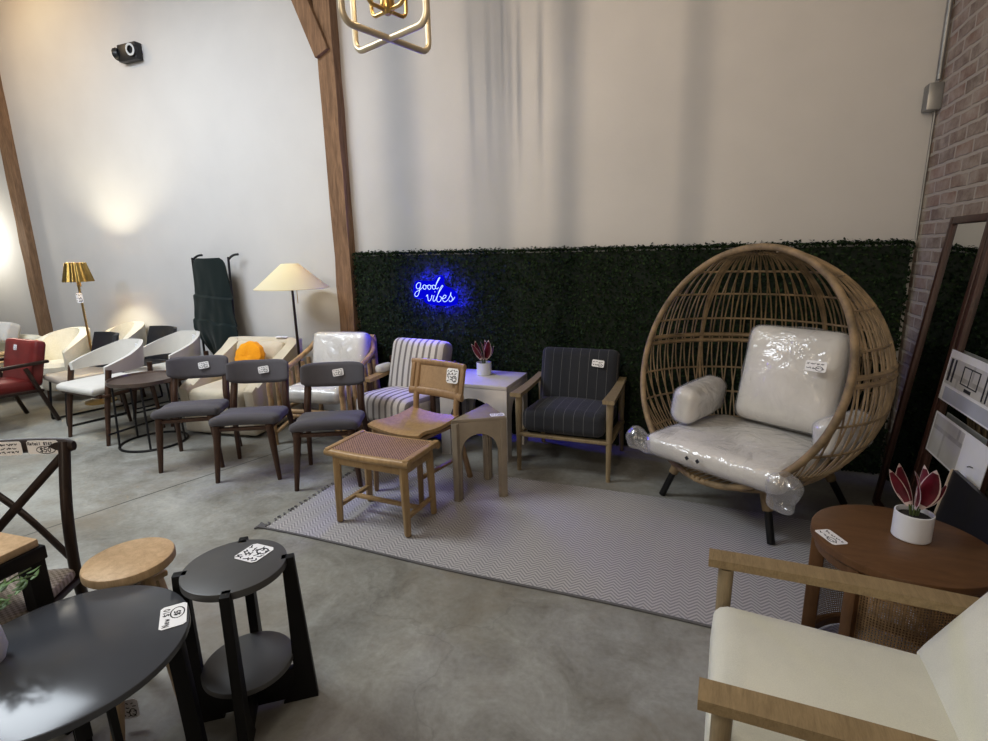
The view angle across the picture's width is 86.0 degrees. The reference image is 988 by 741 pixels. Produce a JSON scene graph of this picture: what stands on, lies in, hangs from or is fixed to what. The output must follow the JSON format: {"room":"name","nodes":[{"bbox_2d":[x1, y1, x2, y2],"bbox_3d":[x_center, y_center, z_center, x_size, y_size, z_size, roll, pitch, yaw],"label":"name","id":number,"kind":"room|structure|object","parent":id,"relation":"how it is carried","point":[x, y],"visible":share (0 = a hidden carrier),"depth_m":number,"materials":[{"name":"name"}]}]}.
{"room":"furniture store","nodes":[
{"label":"furniture store","id":0,"kind":"room"},
{"bbox_2d":[0,388,879,740],"bbox_3d":[-4.746,1.278,1.661,12.530,0.100,9.350,4,14,21],"label":"floor","id":1,"kind":"structure","parent":0,"point":[402,650],"depth_m":2.23,"materials":[{"name":"concrete"}]},
{"bbox_2d":[0,334,41,372],"bbox_3d":[-5.705,-0.048,5.878,1.544,0.673,0.792,4,14,21],"label":"sofa","id":2,"kind":"object","parent":1,"relation":"on","point":[22,336],"visible":0.1,"depth_m":5.79,"materials":[{"name":"beige fabric"}]},
{"bbox_2d":[0,322,20,342],"bbox_3d":[-5.358,-0.413,5.743,0.503,0.237,0.233,4,14,21],"label":"pillow","id":3,"kind":"object","parent":2,"relation":"on","point":[7,329],"visible":0.79,"depth_m":5.62,"materials":[{"name":"beige fabric"}]},
{"bbox_2d":[0,334,41,351],"bbox_3d":[-5.615,-0.291,6.066,1.380,0.284,0.215,4,14,21],"label":"cushion","id":4,"kind":"object","parent":2,"relation":"on","point":[22,336],"depth_m":5.81,"materials":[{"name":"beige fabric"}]},
{"bbox_2d":[0,338,60,420],"bbox_3d":[-4.469,0.135,4.756,0.620,0.761,0.660,5,14,25],"label":"armchair","id":5,"kind":"object","parent":1,"relation":"on","point":[23,366],"visible":1,"depth_m":4.81,"materials":[{"name":"red leather"}]},
{"bbox_2d":[0,377,35,394],"bbox_3d":[-4.481,0.154,4.733,0.500,0.136,0.500,5,14,25],"label":"seat cushion","id":6,"kind":"object","parent":5,"relation":"on","point":[8,385],"depth_m":4.72,"materials":[{"name":"red leather"}]},
{"bbox_2d":[2,338,45,385],"bbox_3d":[-4.370,-0.082,4.925,0.550,0.417,0.189,5,14,25],"label":"cushion","id":7,"kind":"object","parent":5,"relation":"on","point":[17,351],"depth_m":4.82,"materials":[{"name":"red leather"}]},
{"bbox_2d":[0,532,71,734],"bbox_3d":[-1.572,0.840,1.565,0.420,0.660,0.300,3,13,17],"label":"table","id":8,"kind":"object","parent":1,"relation":"on","point":[18,554],"visible":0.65,"depth_m":1.56,"materials":[{"name":"brown wood"}]},
{"bbox_2d":[0,438,87,624],"bbox_3d":[-1.583,0.707,1.660,0.436,0.883,0.468,-3,13,-8],"label":"dining chair","id":9,"kind":"object","parent":1,"relation":"on","point":[63,581],"visible":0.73,"depth_m":1.77,"materials":[{"name":"brown wood"}]},
{"bbox_2d":[37,327,91,400],"bbox_3d":[-4.589,-0.068,5.692,0.562,0.747,0.491,1,13,12],"label":"barrel chair","id":10,"kind":"object","parent":1,"relation":"on","point":[63,346],"visible":0.38,"depth_m":5.63,"materials":[{"name":"beige fabric"}]},
{"bbox_2d":[43,332,126,425],"bbox_3d":[-3.826,0.057,5.003,0.544,0.774,0.578,8,16,35],"label":"armchair","id":11,"kind":"object","parent":1,"relation":"on","point":[100,339],"visible":0.46,"depth_m":4.97,"materials":[{"name":"beige leather"}]},
{"bbox_2d":[62,262,117,404],"bbox_3d":[-4.150,-0.371,5.425,0.280,1.435,0.280,4,14,21],"label":"floor lamp","id":12,"kind":"object","parent":1,"relation":"on","point":[78,273],"visible":0.95,"depth_m":5.27,"materials":[{"name":"gold metal"}]},
{"bbox_2d":[0,585,207,740],"bbox_3d":[-1.076,0.952,1.383,0.557,0.500,0.562,4,14,21],"label":"coffee table","id":13,"kind":"object","parent":1,"relation":"on","point":[69,662],"visible":0.95,"depth_m":1.33,"materials":[{"name":"paint"}]},
{"bbox_2d":[0,566,39,661],"bbox_3d":[-1.214,0.597,1.297,0.171,0.238,0.149,-2,13,-2],"label":"potted plant","id":14,"kind":"object","parent":13,"relation":"on","point":[22,584],"visible":1,"depth_m":1.31,"materials":[{"name":"green plant"}]},
{"bbox_2d":[158,602,186,630],"bbox_3d":[-0.881,0.673,1.456,0.065,0.001,0.105,-8,14,-27],"label":"price tag","id":15,"kind":"object","parent":13,"relation":"on","point":[175,615],"visible":1,"depth_m":1.45,"materials":[{"name":"white paper"}]},
{"bbox_2d":[56,339,164,445],"bbox_3d":[-3.245,0.156,4.501,0.599,0.779,0.575,5,14,25],"label":"armchair","id":16,"kind":"object","parent":1,"relation":"on","point":[122,355],"visible":0.75,"depth_m":4.44,"materials":[{"name":"beige fabric"}]},
{"bbox_2d":[100,321,146,401],"bbox_3d":[-3.931,-0.098,5.637,0.531,0.802,0.460,5,14,26],"label":"boucle chair","id":17,"kind":"object","parent":1,"relation":"on","point":[135,329],"visible":0.23,"depth_m":5.64,"materials":[{"name":"white fabric"}]},
{"bbox_2d":[79,537,176,740],"bbox_3d":[-1.170,0.859,1.765,0.258,0.522,0.384,-10,16,-35],"label":"stool","id":18,"kind":"object","parent":1,"relation":"on","point":[142,561],"visible":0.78,"depth_m":1.68,"materials":[{"name":"brown wood"}]},
{"bbox_2d":[114,326,176,412],"bbox_3d":[-3.497,-0.033,5.368,0.544,0.774,0.578,7,15,31],"label":"dining chair","id":19,"kind":"object","parent":1,"relation":"on","point":[155,333],"visible":0.23,"depth_m":5.54,"materials":[{"name":"black leather"}]},
{"bbox_2d":[105,370,188,452],"bbox_3d":[-2.771,0.318,4.260,0.500,0.545,0.500,-1,13,2],"label":"side table","id":20,"kind":"object","parent":1,"relation":"on","point":[139,380],"visible":0.77,"depth_m":4.15,"materials":[{"name":"metal"}]},
{"bbox_2d":[124,330,208,426],"bbox_3d":[-3.006,0.049,4.953,0.599,0.779,0.575,5,14,25],"label":"armchair","id":21,"kind":"object","parent":1,"relation":"on","point":[182,343],"visible":0.42,"depth_m":4.99,"materials":[{"name":"beige fabric"}]},
{"bbox_2d":[150,355,242,472],"bbox_3d":[-2.184,0.292,3.894,0.457,0.736,0.520,-4,13,-11],"label":"dining chair","id":22,"kind":"object","parent":1,"relation":"on","point":[206,366],"visible":0.94,"depth_m":3.93,"materials":[{"name":"grey fabric"}]},
{"bbox_2d":[191,253,238,354],"bbox_3d":[-2.699,-0.383,5.207,0.572,1.493,0.196,4,14,21],"label":"folding chair","id":23,"kind":"object","parent":1,"relation":"on","point":[214,311],"visible":0.88,"depth_m":5.09,"materials":[{"name":"black fabric"}]},
{"bbox_2d":[178,336,302,435],"bbox_3d":[-2.196,0.101,4.677,0.730,0.720,0.793,2,13,14],"label":"lounge chair","id":24,"kind":"object","parent":1,"relation":"on","point":[278,347],"visible":0.4,"depth_m":4.47,"materials":[{"name":"beige fabric"}]},
{"bbox_2d":[189,379,249,411],"bbox_3d":[-2.214,0.208,4.615,0.520,0.250,0.620,2,13,14],"label":"seat cushion","id":25,"kind":"object","parent":24,"relation":"on","point":[203,389],"depth_m":4.35,"materials":[{"name":"beige fabric"}]},
{"bbox_2d":[235,341,265,360],"bbox_3d":[-2.143,-0.121,4.657,0.285,0.263,0.164,1,13,12],"label":"cushion","id":26,"kind":"object","parent":24,"relation":"on","point":[250,350],"visible":0.67,"depth_m":4.61,"materials":[{"name":"orange fabric"}]},
{"bbox_2d":[237,341,284,358],"bbox_3d":[-2.141,-0.089,4.877,0.500,0.356,0.169,2,13,14],"label":"cushion","id":27,"kind":"object","parent":24,"relation":"on","point":[271,348],"depth_m":4.79,"materials":[{"name":"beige fabric"}]},
{"bbox_2d":[171,536,318,740],"bbox_3d":[-0.797,0.860,1.700,0.302,0.530,0.302,6,14,28],"label":"side table","id":28,"kind":"object","parent":1,"relation":"on","point":[251,670],"visible":0.99,"depth_m":1.67,"materials":[{"name":"black wood"}]},
{"bbox_2d":[201,631,292,698],"bbox_3d":[-0.795,0.947,1.719,0.274,0.020,0.274,4,14,21],"label":"shelf","id":29,"kind":"object","parent":28,"relation":"attached to","point":[266,655],"depth_m":1.70,"materials":[{"name":"black wood"}]},
{"bbox_2d":[235,543,272,562],"bbox_3d":[-0.769,0.585,1.701,0.090,0.001,0.093,4,14,21],"label":"price tag","id":30,"kind":"object","parent":28,"relation":"on","point":[255,552],"visible":1,"depth_m":1.70,"materials":[{"name":"white paper"}]},
{"bbox_2d":[208,359,293,483],"bbox_3d":[-1.663,0.326,3.692,0.457,0.736,0.520,-2,13,-5],"label":"dining chair","id":31,"kind":"object","parent":1,"relation":"on","point":[262,370],"visible":1,"depth_m":3.68,"materials":[{"name":"grey fabric"}]},
{"bbox_2d":[253,263,328,421],"bbox_3d":[-1.712,-0.223,4.628,0.610,1.392,0.610,4,14,21],"label":"floor lamp","id":32,"kind":"object","parent":1,"relation":"on","point":[286,277],"visible":0.82,"depth_m":4.36,"materials":[{"name":"beige fabric"}]},
{"bbox_2d":[266,331,380,444],"bbox_3d":[-1.356,0.120,4.359,0.664,0.831,0.723,2,13,14],"label":"armchair","id":33,"kind":"object","parent":1,"relation":"on","point":[329,346],"visible":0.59,"depth_m":4.38,"materials":[{"name":"white plastic"}]},
{"bbox_2d":[289,383,356,403],"bbox_3d":[-1.354,0.155,4.287,0.500,0.147,0.500,2,13,14],"label":"seat cushion","id":34,"kind":"object","parent":33,"relation":"on","point":[330,394],"depth_m":4.05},
{"bbox_2d":[313,332,370,375],"bbox_3d":[-1.293,-0.135,4.500,0.500,0.381,0.220,2,13,14],"label":"cushion","id":35,"kind":"object","parent":33,"relation":"on","point":[328,346],"depth_m":4.42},
{"bbox_2d":[289,361,368,490],"bbox_3d":[-1.085,0.346,3.548,0.457,0.736,0.520,-2,13,-5],"label":"dining chair","id":36,"kind":"object","parent":1,"relation":"on","point":[345,373],"visible":0.98,"depth_m":3.60,"materials":[{"name":"grey fabric"}]},
{"bbox_2d":[356,337,461,431],"bbox_3d":[-0.700,0.184,4.088,0.702,0.795,0.677,6,15,29],"label":"armchair","id":37,"kind":"object","parent":1,"relation":"on","point":[394,399],"visible":0.59,"depth_m":4.07,"materials":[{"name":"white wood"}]},
{"bbox_2d":[356,386,439,421],"bbox_3d":[-0.708,0.262,4.024,0.500,0.247,0.505,6,15,29],"label":"seat cushion","id":38,"kind":"object","parent":37,"relation":"on","point":[389,401],"depth_m":3.84,"materials":[{"name":"white fabric"}]},
{"bbox_2d":[388,337,451,386],"bbox_3d":[-0.591,-0.021,4.220,0.530,0.458,0.263,6,15,29],"label":"cushion","id":39,"kind":"object","parent":37,"relation":"on","point":[404,349],"depth_m":4.16,"materials":[{"name":"white fabric"}]},
{"bbox_2d":[440,369,527,461],"bbox_3d":[-0.065,0.317,3.993,0.520,0.550,0.460,4,14,21],"label":"side table","id":40,"kind":"object","parent":1,"relation":"on","point":[494,389],"visible":0.55,"depth_m":3.80,"materials":[{"name":"white wood"}]},
{"bbox_2d":[471,340,493,375],"bbox_3d":[-0.082,-0.101,3.990,0.125,0.266,0.121,8,16,36],"label":"potted plant","id":41,"kind":"object","parent":40,"relation":"on","point":[484,368],"visible":1,"depth_m":3.98,"materials":[{"name":"red plant"}]},
{"bbox_2d":[510,347,626,482],"bbox_3d":[0.540,0.266,3.663,0.672,0.774,0.654,4,14,21],"label":"armchair","id":42,"kind":"object","parent":1,"relation":"on","point":[580,389],"visible":1,"depth_m":3.64,"materials":[{"name":"black fabric"}]},
{"bbox_2d":[523,396,616,437],"bbox_3d":[0.531,0.300,3.645,0.545,0.198,0.542,4,14,21],"label":"seat cushion","id":43,"kind":"object","parent":42,"relation":"on","point":[585,416],"depth_m":3.44,"materials":[{"name":"black fabric"}]},
{"bbox_2d":[540,347,619,405],"bbox_3d":[0.612,0.051,3.808,0.550,0.422,0.221,4,14,21],"label":"cushion","id":44,"kind":"object","parent":42,"relation":"on","point":[582,373],"depth_m":3.73,"materials":[{"name":"grey fabric"}]},
{"bbox_2d":[254,463,926,652],"bbox_3d":[0.322,0.841,2.842,3.095,0.018,1.112,4,14,21],"label":"rug","id":45,"kind":"object","parent":1,"relation":"on","point":[642,553],"visible":0.76,"depth_m":2.73,"materials":[{"name":"grey carpet"}]},
{"bbox_2d":[323,430,439,536],"bbox_3d":[-0.605,0.614,2.945,0.532,0.441,0.340,4,14,23],"label":"stool","id":46,"kind":"object","parent":45,"relation":"on","point":[368,451],"visible":1,"depth_m":2.87,"materials":[{"name":"brown wood"}]},
{"bbox_2d":[368,358,472,503],"bbox_3d":[-0.452,0.353,3.337,0.446,0.781,0.520,8,15,34],"label":"dining chair","id":47,"kind":"object","parent":45,"relation":"on","point":[439,378],"visible":0.82,"depth_m":3.32,"materials":[{"name":"brown wood"}]},
{"bbox_2d":[451,403,507,501],"bbox_3d":[-0.111,0.495,3.282,0.326,0.505,0.326,-4,13,-11],"label":"side table","id":48,"kind":"object","parent":45,"relation":"on","point":[479,420],"visible":1,"depth_m":3.13,"materials":[{"name":"beige paint"}]},
{"bbox_2d":[490,413,504,416],"bbox_3d":[0.019,0.262,3.144,0.085,0.001,0.055,-3,13,-10],"label":"price tag","id":49,"kind":"object","parent":48,"relation":"on","point":[494,414],"visible":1,"depth_m":3.15,"materials":[{"name":"white paper"}]},
{"bbox_2d":[801,505,987,653],"bbox_3d":[1.342,0.801,1.795,0.510,0.500,0.510,4,14,21],"label":"coffee table","id":50,"kind":"object","parent":45,"relation":"on","point":[955,560],"visible":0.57,"depth_m":1.67,"materials":[{"name":"red wood"}]},
{"bbox_2d":[815,529,847,544],"bbox_3d":[1.123,0.554,1.766,0.055,0.001,0.095,-2,13,-5],"label":"price tag","id":51,"kind":"object","parent":50,"relation":"on","point":[830,536],"visible":1,"depth_m":1.76,"materials":[{"name":"white paper"}]},
{"bbox_2d":[889,463,947,544],"bbox_3d":[1.377,0.428,1.735,0.108,0.251,0.119,-6,14,-20],"label":"potted plant","id":52,"kind":"object","parent":50,"relation":"on","point":[913,524],"visible":1,"depth_m":1.72,"materials":[{"name":"red plant"}]},
{"bbox_2d":[626,243,898,544],"bbox_3d":[1.427,0.057,2.917,1.094,1.473,1.306,-11,16,-36],"label":"egg chair","id":53,"kind":"object","parent":1,"relation":"on","point":[792,378],"visible":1,"depth_m":2.79,"materials":[{"name":"wicker"}]},
{"bbox_2d":[671,376,725,422],"bbox_3d":[1.209,0.166,3.126,0.184,0.213,0.450,11,18,44],"label":"cushion","id":54,"kind":"object","parent":53,"relation":"on","point":[697,399],"depth_m":3.01,"materials":[{"name":"white fabric"}]},
{"bbox_2d":[647,415,824,494],"bbox_3d":[1.333,0.416,2.869,0.680,0.165,0.760,-11,16,-36],"label":"seat cushion","id":55,"kind":"object","parent":53,"relation":"on","point":[755,455],"depth_m":2.70,"materials":[{"name":"white fabric"}]},
{"bbox_2d":[736,325,849,433],"bbox_3d":[1.621,0.041,2.893,0.259,0.532,0.510,-11,16,-36],"label":"cushion","id":56,"kind":"object","parent":53,"relation":"on","point":[793,378],"depth_m":2.81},
{"bbox_2d":[813,410,872,458],"bbox_3d":[1.701,0.309,2.581,0.360,0.191,0.163,-8,14,-28],"label":"cushion","id":57,"kind":"object","parent":53,"relation":"on","point":[821,418],"depth_m":2.50,"materials":[{"name":"white fabric"}]},
{"bbox_2d":[697,548,987,740],"bbox_3d":[0.914,0.782,1.185,0.846,0.840,0.592,4,14,23],"label":"armchair","id":58,"kind":"object","parent":1,"relation":"on","point":[769,679],"visible":1,"depth_m":1.23,"materials":[{"name":"beige fabric"}]},
{"bbox_2d":[704,606,958,740],"bbox_3d":[0.807,0.802,1.238,0.572,0.168,0.460,4,14,23],"label":"seat cushion","id":59,"kind":"object","parent":58,"relation":"on","point":[901,690],"depth_m":1.25,"materials":[{"name":"beige fabric"}]},
{"bbox_2d":[917,592,987,740],"bbox_3d":[1.137,0.621,1.046,0.351,0.475,0.500,4,14,23],"label":"cushion","id":60,"kind":"object","parent":58,"relation":"on","point":[952,665],"depth_m":1.19,"materials":[{"name":"beige fabric"}]},
{"bbox_2d":[872,213,987,508],"bbox_3d":[2.171,0.043,2.660,0.183,1.580,0.440,4,14,21],"label":"mirror","id":61,"kind":"object","parent":1,"relation":"on","point":[966,236],"visible":0.7,"depth_m":2.64,"materials":[{"name":"brown wood"}]},
{"bbox_2d":[912,236,987,512],"bbox_3d":[1.986,0.149,2.207,0.183,1.580,0.530,4,14,21],"label":"mirror","id":62,"kind":"object","parent":1,"relation":"on","point":[972,339],"visible":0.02,"depth_m":2.29,"materials":[{"name":"brown wood"}]},
{"bbox_2d":[925,410,987,489],"bbox_3d":[1.941,0.332,2.230,0.022,0.189,0.530,4,14,21],"label":"printed sheet","id":63,"kind":"object","parent":62,"relation":"attached to","point":[949,443],"visible":0.89,"depth_m":2.21,"materials":[{"name":"white paper"}]},
{"bbox_2d":[927,413,965,468],"bbox_3d":[1.976,0.310,2.322,0.001,0.171,0.297,10,16,20],"label":"photo","id":64,"kind":"object","parent":63,"relation":"attached to","point":[946,440],"depth_m":2.31},
{"bbox_2d":[938,349,987,429],"bbox_3d":[1.971,0.068,2.192,0.026,0.229,0.515,4,14,21],"label":"printed sheet","id":65,"kind":"object","parent":62,"relation":"attached to","point":[964,387],"visible":1,"depth_m":2.21,"materials":[{"name":"grey paper"}]},
{"bbox_2d":[944,357,987,406],"bbox_3d":[1.971,0.046,2.187,0.001,0.120,0.484,10,16,20],"label":"photo","id":66,"kind":"object","parent":65,"relation":"attached to","point":[955,383],"depth_m":2.21},
{"bbox_2d":[914,469,987,635],"bbox_3d":[1.724,0.715,2.005,0.110,0.577,0.413,4,14,21],"label":"framed panel","id":67,"kind":"object","parent":1,"relation":"on","point":[963,506],"visible":0.26,"depth_m":1.99,"materials":[{"name":"brown wood"}]},
{"bbox_2d":[0,0,947,469],"bbox_3d":[-3.099,-1.838,5.315,12.530,4.300,0.200,4,14,21],"label":"wall","id":68,"kind":"structure","parent":0,"point":[529,124],"depth_m":4.11,"materials":[{"name":"paint"}]},
{"bbox_2d":[0,75,52,335],"bbox_3d":[-5.479,-1.963,6.101,0.152,4.300,0.086,4,14,21],"label":"trim","id":69,"kind":"structure","parent":68,"relation":"attached to","point":[7,146],"depth_m":6.13,"materials":[{"name":"brown wood"}]},
{"bbox_2d":[111,41,142,63],"bbox_3d":[-3.483,-3.015,5.027,0.313,0.150,0.113,4,14,21],"label":"emergency light","id":70,"kind":"object","parent":68,"relation":"attached to","point":[130,52],"visible":1,"depth_m":5.01,"materials":[{"name":"black plastic"}]},
{"bbox_2d":[291,0,328,58],"bbox_3d":[-1.611,-3.170,4.212,0.658,1.328,0.120,4,14,21],"label":"trim","id":71,"kind":"structure","parent":68,"relation":"attached to","point":[310,24],"depth_m":4.19,"materials":[{"name":"brown wood"}]},
{"bbox_2d":[312,0,360,409],"bbox_3d":[-1.315,-1.684,4.458,0.166,4.300,0.096,4,14,21],"label":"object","id":72,"kind":"structure","parent":68,"relation":"attached to","point":[329,64],"depth_m":4.41,"materials":[{"name":"brown wood"}]},
{"bbox_2d":[352,237,915,474],"bbox_3d":[0.642,-0.176,3.987,3.980,1.511,0.145,4,14,21],"label":"wall","id":73,"kind":"structure","parent":68,"relation":"attached to","point":[524,304],"depth_m":3.88,"materials":[{"name":"green plant"}]},
{"bbox_2d":[413,275,457,305],"bbox_3d":[-0.467,-0.646,4.278,0.402,0.241,0.073,4,14,21],"label":"sign","id":74,"kind":"object","parent":73,"relation":"attached to","point":[435,292],"visible":1,"depth_m":4.26,"materials":[{"name":"blue plastic"}]},
{"bbox_2d":[882,0,987,496],"bbox_3d":[0.933,-0.485,-1.076,0.200,4.300,8.950,4,14,21],"label":"wall","id":75,"kind":"structure","parent":0,"point":[956,184],"depth_m":2.76,"materials":[{"name":"brick"}]},
{"bbox_2d":[915,0,953,239],"bbox_3d":[2.426,-2.141,2.806,0.070,2.820,0.080,4,14,21],"label":"junction box","id":76,"kind":"object","parent":75,"relation":"attached to","point":[933,92],"visible":1,"depth_m":2.91,"materials":[{"name":"metal"}]},
{"bbox_3d":[-4.839,-3.014,0.693,12.530,0.100,9.350,4,14,21],"label":"ceiling","id":77,"kind":"structure","parent":0,"visible":0},
{"bbox_2d":[338,0,430,53],"bbox_3d":[-0.441,-2.298,1.908,0.334,2.007,0.345,-2,13,-5],"label":"chandelier","id":78,"kind":"object","parent":77,"relation":"hanging from","point":[387,7],"visible":1,"depth_m":2.10,"materials":[{"name":"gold metal"}]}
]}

